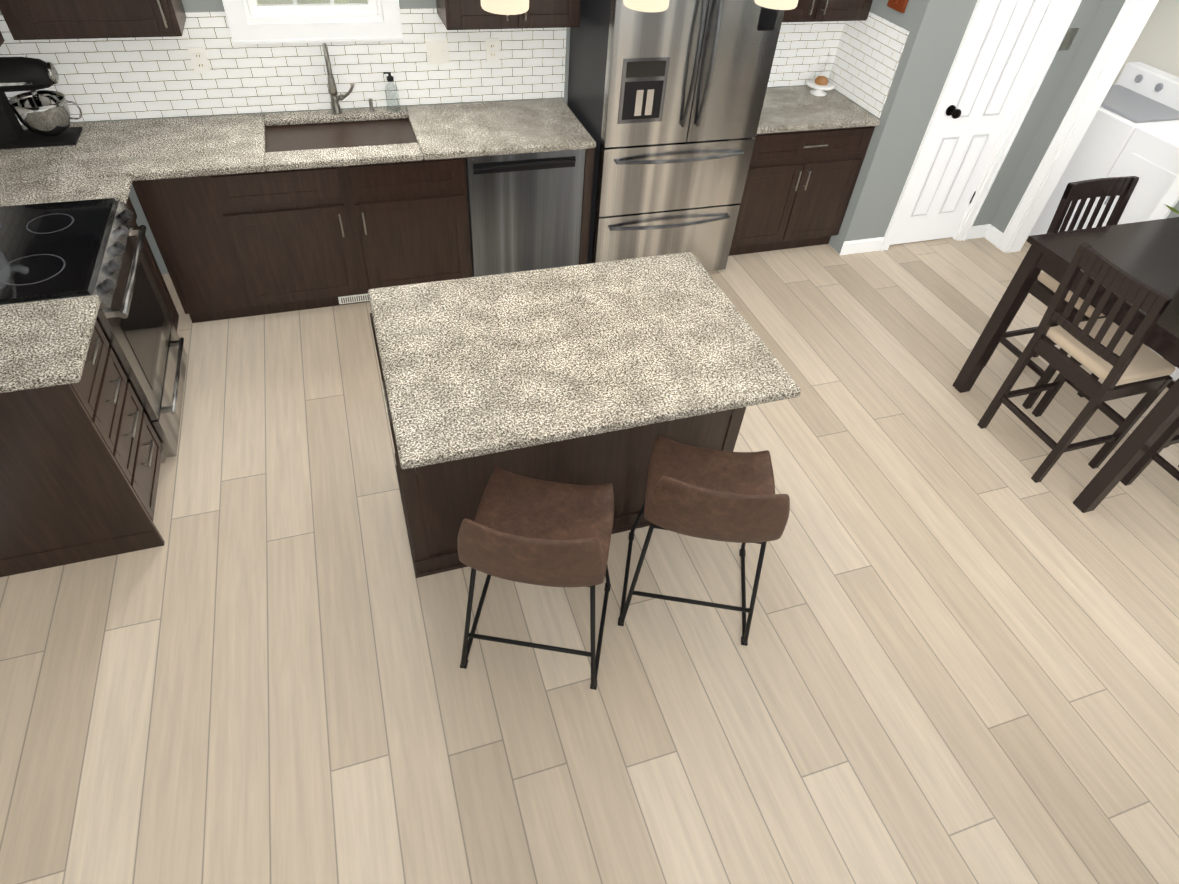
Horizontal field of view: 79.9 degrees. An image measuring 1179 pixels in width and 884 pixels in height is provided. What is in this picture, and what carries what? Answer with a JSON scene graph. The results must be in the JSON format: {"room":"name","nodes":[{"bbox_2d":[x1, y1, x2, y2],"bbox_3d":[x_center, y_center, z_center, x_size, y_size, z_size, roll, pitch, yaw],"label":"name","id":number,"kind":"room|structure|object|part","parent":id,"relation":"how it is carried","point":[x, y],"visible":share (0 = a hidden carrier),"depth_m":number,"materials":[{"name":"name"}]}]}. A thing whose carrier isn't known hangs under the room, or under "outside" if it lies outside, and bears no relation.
{"room":"kitchen and dining room","nodes":[
{"label":"kitchen and dining room","id":0,"kind":"room"},
{"bbox_2d":[0,0,843,273],"bbox_3d":[-0.049,-2.531,4.013,6.120,2.850,0.120,-11,47,-15],"label":"wall","id":1,"kind":"structure","parent":0,"point":[189,5],"depth_m":3.94,"materials":[{"name":"white tile"}]},
{"bbox_2d":[0,31,4,46],"bbox_3d":[-2.361,-1.470,2.038,0.318,1.092,1.828,-11,47,-15],"label":"upper cabinet","id":2,"kind":"object","parent":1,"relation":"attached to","point":[2,40],"visible":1,"depth_m":3.01,"materials":[{"name":"brown wood"}]},
{"bbox_2d":[0,0,185,39],"bbox_3d":[-2.211,-2.301,2.880,0.670,1.092,0.324,-11,47,-15],"label":"upper cabinet","id":3,"kind":"object","parent":1,"relation":"attached to","point":[51,19],"depth_m":3.10,"materials":[{"name":"brown wood"}]},
{"bbox_2d":[187,47,210,72],"bbox_3d":[-1.991,-1.949,3.595,0.075,0.120,0.008,-11,47,-15],"label":"electrical outlet plate","id":4,"kind":"object","parent":1,"relation":"attached to","point":[198,56],"depth_m":3.59,"materials":[{"name":"white plastic"}]},
{"bbox_2d":[0,8,565,123],"bbox_3d":[-1.545,-2.018,3.745,2.958,0.483,0.009,-11,47,-15],"label":"tile backsplash","id":5,"kind":"structure","parent":1,"relation":"attached to","point":[124,78],"depth_m":3.76,"materials":[{"name":"white tile"}]},
{"bbox_2d":[222,0,402,43],"bbox_3d":[-1.396,-2.538,3.352,0.846,1.106,0.146,-11,47,-15],"label":"window","id":6,"kind":"structure","parent":1,"relation":"in","point":[307,28],"depth_m":3.65,"materials":[{"name":"white paint"}]},
{"bbox_3d":[-1.404,-2.557,3.370,0.628,0.888,0.060,-11,47,-15],"label":"window sash","id":7,"kind":"part","parent":6,"relation":"part of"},
{"bbox_2d":[426,40,448,64],"bbox_3d":[-0.842,-2.161,3.910,0.116,0.120,0.013,-11,47,-15],"label":"electrical outlet plate","id":8,"kind":"object","parent":1,"relation":"attached to","point":[437,52],"depth_m":3.91,"materials":[{"name":"white plastic"}]},
{"bbox_2d":[486,38,498,61],"bbox_3d":[-0.549,-2.220,3.991,0.075,0.120,0.008,-11,47,-15],"label":"electrical outlet plate","id":9,"kind":"object","parent":1,"relation":"attached to","point":[492,44],"depth_m":3.99,"materials":[{"name":"white plastic"}]},
{"bbox_2d":[436,0,580,29],"bbox_3d":[-0.399,-2.638,3.382,0.707,1.092,0.324,-11,47,-15],"label":"upper cabinet","id":10,"kind":"object","parent":1,"relation":"attached to","point":[454,14],"depth_m":3.62,"materials":[{"name":"brown wood"}]},
{"bbox_2d":[767,21,843,86],"bbox_3d":[1.193,-2.528,4.503,0.947,0.483,0.009,-11,47,-15],"label":"tile backsplash","id":11,"kind":"structure","parent":1,"relation":"attached to","point":[801,47],"depth_m":4.58,"materials":[{"name":"white tile"}]},
{"bbox_2d":[782,0,872,21],"bbox_3d":[1.284,-2.952,3.848,0.792,1.092,0.324,-11,47,-15],"label":"upper cabinet","id":12,"kind":"object","parent":1,"relation":"attached to","point":[806,10],"depth_m":4.11,"materials":[{"name":"brown wood"}]},
{"bbox_2d":[481,0,528,14],"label":"pendant light","id":13,"kind":"object","parent":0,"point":[508,7],"depth_m":1.72,"materials":[{"name":"beige glass"}]},
{"bbox_2d":[0,235,1178,883],"bbox_3d":[1.427,0.770,2.942,7.430,0.100,6.980,-11,47,-15],"label":"floor","id":14,"kind":"structure","parent":0,"point":[956,661],"depth_m":2.68,"materials":[{"name":"beige wood"}]},
{"bbox_2d":[0,197,178,576],"bbox_3d":[-2.250,-0.345,3.029,0.651,0.876,1.510,-11,47,-15],"label":"base cabinet","id":15,"kind":"object","parent":14,"relation":"on","point":[80,461],"visible":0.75,"depth_m":2.63,"materials":[{"name":"brown wood"}]},
{"bbox_2d":[0,295,100,392],"bbox_3d":[-2.053,-0.312,2.366,0.662,0.037,0.483,-11,47,-15],"label":"countertop","id":16,"kind":"structure","parent":15,"relation":"on","point":[44,344],"depth_m":2.39,"materials":[{"name":"grey stone"}]},
{"bbox_2d":[0,198,186,462],"bbox_3d":[-2.248,-0.447,3.086,0.700,0.909,0.762,-11,47,-15],"label":"range","id":17,"kind":"object","parent":14,"relation":"on","point":[58,250],"visible":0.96,"depth_m":2.90,"materials":[{"name":"silver metal"}]},
{"bbox_2d":[132,175,267,322],"bbox_3d":[-2.096,-1.179,3.875,0.401,0.876,0.648,-11,47,-15],"label":"base cabinet","id":18,"kind":"object","parent":14,"relation":"on","point":[239,245],"depth_m":3.63,"materials":[{"name":"brown wood"}]},
{"bbox_2d":[0,174,143,206],"bbox_3d":[-2.387,-1.084,3.106,0.690,0.037,0.217,-11,47,-15],"label":"countertop","id":19,"kind":"structure","parent":18,"relation":"on","point":[93,186],"depth_m":3.12,"materials":[{"name":"grey stone"}]},
{"bbox_2d":[0,98,595,181],"bbox_3d":[-1.459,-1.596,3.701,2.945,0.037,0.682,-11,47,-15],"label":"countertop","id":20,"kind":"structure","parent":18,"relation":"on","point":[161,148],"depth_m":3.62,"materials":[{"name":"grey stone"}]},
{"bbox_2d":[0,57,82,149],"bbox_3d":[-2.672,-1.615,3.323,0.437,0.366,0.228,-11,47,-15],"label":"stand mixer","id":21,"kind":"object","parent":20,"relation":"on","point":[44,117],"visible":1,"depth_m":3.33,"materials":[{"name":"black metal"}]},
{"bbox_2d":[322,43,354,113],"bbox_3d":[-1.325,-1.914,3.740,0.148,0.372,0.224,-11,47,-15],"label":"faucet","id":22,"kind":"object","parent":20,"relation":"on","point":[335,98],"visible":0.98,"depth_m":3.67,"materials":[{"name":"silver metal"}]},
{"bbox_2d":[368,98,374,110],"bbox_3d":[-1.217,-1.881,3.930,0.034,0.072,0.072,-11,47,-15],"label":"soap dispenser","id":23,"kind":"object","parent":20,"relation":"on","point":[371,108],"visible":0.98,"depth_m":3.94,"materials":[{"name":"silver metal"}]},
{"bbox_2d":[384,72,400,112],"bbox_3d":[-1.099,-1.948,3.914,0.076,0.203,0.075,-11,47,-15],"label":"soap bottle","id":24,"kind":"object","parent":20,"relation":"on","point":[389,77],"visible":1,"depth_m":3.91,"materials":[{"name":"clear glass"}]},
{"bbox_2d":[224,118,471,313],"bbox_3d":[-1.371,-1.314,4.076,1.241,0.876,0.648,-11,47,-15],"label":"base cabinet","id":25,"kind":"object","parent":14,"relation":"on","point":[326,236],"depth_m":3.81,"materials":[{"name":"brown wood"}]},
{"bbox_2d":[465,149,585,276],"bbox_3d":[-0.446,-1.445,4.292,0.663,0.874,0.600,-11,47,-15],"label":"dishwasher","id":26,"kind":"object","parent":14,"relation":"on","point":[525,211],"visible":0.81,"depth_m":4.03,"materials":[{"name":"silver metal"}]},
{"bbox_2d":[457,467,613,689],"bbox_3d":[-0.171,0.415,2.453,0.514,0.887,0.502,8,45,3],"label":"bar stool","id":27,"kind":"object","parent":14,"relation":"on","point":[524,529],"visible":1,"depth_m":2.36,"materials":[{"name":"brown leather"}]},
{"bbox_3d":[-0.154,0.225,2.257,0.472,0.344,0.498,8,45,3],"label":"seat","id":28,"kind":"part","parent":27,"relation":"part of","materials":[{"name":"brown leather"}]},
{"bbox_2d":[369,313,745,577],"bbox_3d":[-0.099,-0.030,2.911,1.384,0.876,0.825,-11,47,-15],"label":"kitchen island","id":29,"kind":"object","parent":14,"relation":"on","point":[440,502],"visible":0.21,"depth_m":2.74,"materials":[{"name":"brown wood"}]},
{"bbox_2d":[368,252,800,468],"bbox_3d":[-0.058,-0.376,2.612,1.385,0.037,0.962,-11,47,-15],"label":"island countertop","id":30,"kind":"structure","parent":29,"relation":"on","point":[480,365],"depth_m":2.52,"materials":[{"name":"stone"}]},
{"bbox_2d":[579,148,594,264],"bbox_3d":[-0.121,-1.547,4.421,0.050,0.876,0.648,-11,47,-15],"label":"filler panel","id":31,"kind":"object","parent":14,"relation":"on","point":[587,196],"visible":0.07,"depth_m":4.14,"materials":[{"name":"brown wood"}]},
{"bbox_2d":[567,0,784,270],"bbox_3d":[0.423,-1.904,4.163,0.928,1.815,0.778,-11,47,-15],"label":"refrigerator","id":32,"kind":"object","parent":14,"relation":"on","point":[665,106],"visible":0.98,"depth_m":3.88,"materials":[{"name":"silver metal"}]},
{"bbox_2d":[618,435,789,645],"bbox_3d":[0.423,0.300,2.621,0.514,0.887,0.502,8,45,3],"label":"bar stool","id":33,"kind":"object","parent":14,"relation":"on","point":[712,494],"visible":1,"depth_m":2.52,"materials":[{"name":"brown leather"}]},
{"bbox_3d":[0.441,0.110,2.425,0.472,0.344,0.498,8,45,3],"label":"seat","id":34,"kind":"part","parent":33,"relation":"part of","materials":[{"name":"brown leather"}]},
{"bbox_2d":[729,126,874,255],"bbox_3d":[1.257,-1.801,4.800,0.923,0.876,0.656,-11,47,-15],"label":"base cabinet","id":35,"kind":"object","parent":14,"relation":"on","point":[799,186],"visible":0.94,"depth_m":4.57,"materials":[{"name":"brown wood"}]},
{"bbox_2d":[757,86,879,133],"bbox_3d":[1.281,-2.123,4.477,0.918,0.037,0.635,-11,47,-15],"label":"countertop","id":36,"kind":"structure","parent":35,"relation":"on","point":[784,109],"depth_m":4.40,"materials":[{"name":"grey stone"}]},
{"bbox_2d":[807,53,834,95],"bbox_3d":[1.515,-2.383,4.556,0.180,0.246,0.180,-11,47,-15],"label":"cake stand","id":37,"kind":"object","parent":36,"relation":"on","point":[819,84],"visible":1,"depth_m":4.57,"materials":[{"name":"white ceramic"}]},
{"bbox_2d":[984,176,1138,408],"bbox_3d":[2.590,-0.769,3.740,0.436,1.092,0.491,-11,47,-15],"label":"dining chair","id":38,"kind":"object","parent":14,"relation":"on","point":[1044,287],"visible":0.46,"depth_m":3.60,"materials":[{"name":"black paint"}]},
{"bbox_2d":[953,217,1178,512],"bbox_3d":[2.728,-0.406,3.505,1.050,0.930,1.010,-11,47,-15],"label":"dining table","id":39,"kind":"object","parent":14,"relation":"on","point":[1146,252],"visible":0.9,"depth_m":3.30,"materials":[{"name":"black paint"}]},
{"bbox_2d":[1164,204,1178,213],"bbox_3d":[2.787,-0.921,3.006,0.562,0.506,0.537,-11,47,-15],"label":"plant","id":40,"kind":"object","parent":39,"relation":"on","point":[1175,210],"visible":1,"depth_m":3.15,"materials":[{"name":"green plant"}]},
{"bbox_2d":[977,242,1175,482],"bbox_3d":[2.347,-0.358,3.307,0.491,1.092,0.436,-11,47,-15],"label":"dining chair","id":41,"kind":"object","parent":14,"relation":"on","point":[1119,361],"visible":1,"depth_m":3.17,"materials":[{"name":"black paint"}]},
{"bbox_3d":[2.407,-0.424,3.266,0.376,0.048,0.410,-11,47,-15],"label":"seat","id":42,"kind":"part","parent":41,"relation":"part of","materials":[{"name":"beige fabric"}]},
{"bbox_2d":[1029,62,1178,235],"bbox_3d":[3.703,-2.051,5.121,0.670,1.090,0.680,-11,47,-15],"label":"washer","id":43,"kind":"object","parent":14,"relation":"on","point":[1140,94],"visible":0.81,"depth_m":4.82,"materials":[{"name":"white metal"}]},
{"bbox_2d":[1075,124,1178,229],"bbox_3d":[3.907,-1.551,4.683,0.690,1.030,0.690,-11,47,-15],"label":"dryer","id":44,"kind":"object","parent":14,"relation":"on","point":[1149,156],"visible":0.29,"depth_m":4.52,"materials":[{"name":"white metal"}]},
{"bbox_2d":[1120,416,1178,485],"bbox_3d":[2.992,-0.060,3.068,0.436,1.092,0.491,-11,47,-15],"label":"dining chair","id":45,"kind":"object","parent":14,"relation":"on","point":[1168,436],"visible":1,"depth_m":3.35,"materials":[{"name":"black paint"}]},
{"bbox_2d":[1143,343,1178,447],"bbox_3d":[3.255,-0.542,3.573,0.491,1.092,0.436,-11,47,-15],"label":"dining chair","id":46,"kind":"object","parent":14,"relation":"on","point":[1171,383],"visible":0.02,"depth_m":3.67,"materials":[{"name":"black paint"}]},
{"bbox_2d":[829,0,911,246],"bbox_3d":[1.805,-2.616,4.266,0.120,2.850,0.540,-11,47,-15],"label":"wall","id":47,"kind":"structure","parent":0,"point":[880,8],"depth_m":4.19,"materials":[{"name":"grey paint"}]},
{"bbox_2d":[828,12,909,117],"bbox_3d":[1.735,-2.395,4.419,0.009,0.483,0.580,-11,47,-15],"label":"tile backsplash","id":48,"kind":"structure","parent":47,"relation":"attached to","point":[869,52],"depth_m":4.40,"materials":[{"name":"white tile"}]},
{"bbox_2d":[887,0,907,12],"bbox_3d":[1.783,-2.624,3.997,0.040,0.300,0.150,-11,47,-15],"label":"plaque","id":49,"kind":"object","parent":47,"relation":"attached to","point":[899,5],"visible":0.96,"depth_m":4.06,"materials":[{"name":"brown wood"}]},
{"bbox_2d":[832,0,1103,253],"bbox_3d":[2.457,-2.492,4.202,1.280,2.850,0.120,-11,47,-15],"label":"wall","id":50,"kind":"structure","parent":0,"point":[936,28],"depth_m":4.45,"materials":[{"name":"grey paint"}]},
{"bbox_2d":[840,237,883,254],"bbox_3d":[1.933,-1.391,5.002,0.342,0.099,0.014,-11,47,-15],"label":"baseboard","id":51,"kind":"structure","parent":50,"relation":"attached to","point":[872,244],"depth_m":4.99,"materials":[{"name":"white paint"}]},
{"bbox_2d":[890,0,1064,244],"bbox_3d":[2.522,-2.201,4.444,0.609,2.082,0.115,-11,47,-15],"label":"pantry door","id":52,"kind":"structure","parent":50,"relation":"in","point":[1006,46],"depth_m":4.55,"materials":[{"name":"white paint"}]},
{"bbox_2d":[880,0,1081,250],"bbox_3d":[2.503,-2.257,4.452,0.749,2.172,0.144,-11,47,-15],"label":"door frame","id":53,"kind":"structure","parent":50,"relation":"attached to","point":[1064,19],"depth_m":4.54,"materials":[{"name":"white paint"}]},
{"bbox_2d":[1059,28,1078,49],"bbox_3d":[2.962,-2.483,4.346,0.075,0.120,0.014,-11,47,-15],"label":"electrical outlet plate","id":54,"kind":"object","parent":50,"relation":"attached to","point":[1072,32],"depth_m":4.34,"materials":[{"name":"white"}]},
{"bbox_2d":[991,0,1178,241],"bbox_3d":[3.976,-0.727,2.579,0.124,2.850,6.980,-11,47,-15],"label":"wall","id":55,"kind":"structure","parent":0,"point":[1157,45],"depth_m":4.85,"materials":[{"name":"grey paint"}]},
{"bbox_2d":[997,0,1178,252],"bbox_3d":[3.302,-1.912,4.164,0.144,2.195,0.930,-11,47,-15],"label":"door frame","id":56,"kind":"structure","parent":55,"relation":"attached to","point":[1111,67],"depth_m":4.48,"materials":[{"name":"white paint"}]},
{"bbox_2d":[1170,366,1178,379],"bbox_3d":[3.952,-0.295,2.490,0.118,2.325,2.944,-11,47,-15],"label":"cushion","id":57,"kind":"object","parent":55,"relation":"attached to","point":[1174,375],"visible":0.07,"depth_m":4.14,"materials":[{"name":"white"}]},
{"bbox_3d":[1.604,-1.168,0.999,7.430,0.500,6.980,-11,47,-15],"label":"ceiling","id":58,"kind":"structure","parent":0,"visible":0},
{"bbox_2d":[623,0,668,11],"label":"pendant light","id":59,"kind":"object","parent":58,"relation":"hanging from","point":[638,5],"depth_m":1.82,"materials":[{"name":"beige glass"}]},
{"bbox_2d":[754,0,797,9],"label":"pendant light","id":60,"kind":"object","parent":58,"relation":"hanging from","point":[771,4],"depth_m":1.92,"materials":[{"name":"beige glass"}]},
{"label":"outside","id":61,"kind":"structure","parent":0,"visible":0},
{"bbox_3d":[1.928,-0.898,6.349,34.000,0.100,36.000,-11,47,-15],"label":"ground","id":62,"kind":"structure","parent":61,"visible":0},
{"bbox_2d":[257,0,367,4],"bbox_3d":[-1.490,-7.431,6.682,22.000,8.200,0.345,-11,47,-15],"label":"house","id":63,"kind":"structure","parent":62,"relation":"on","point":[261,2],"depth_m":8.12,"materials":[{"name":"white paint"}]}
]}

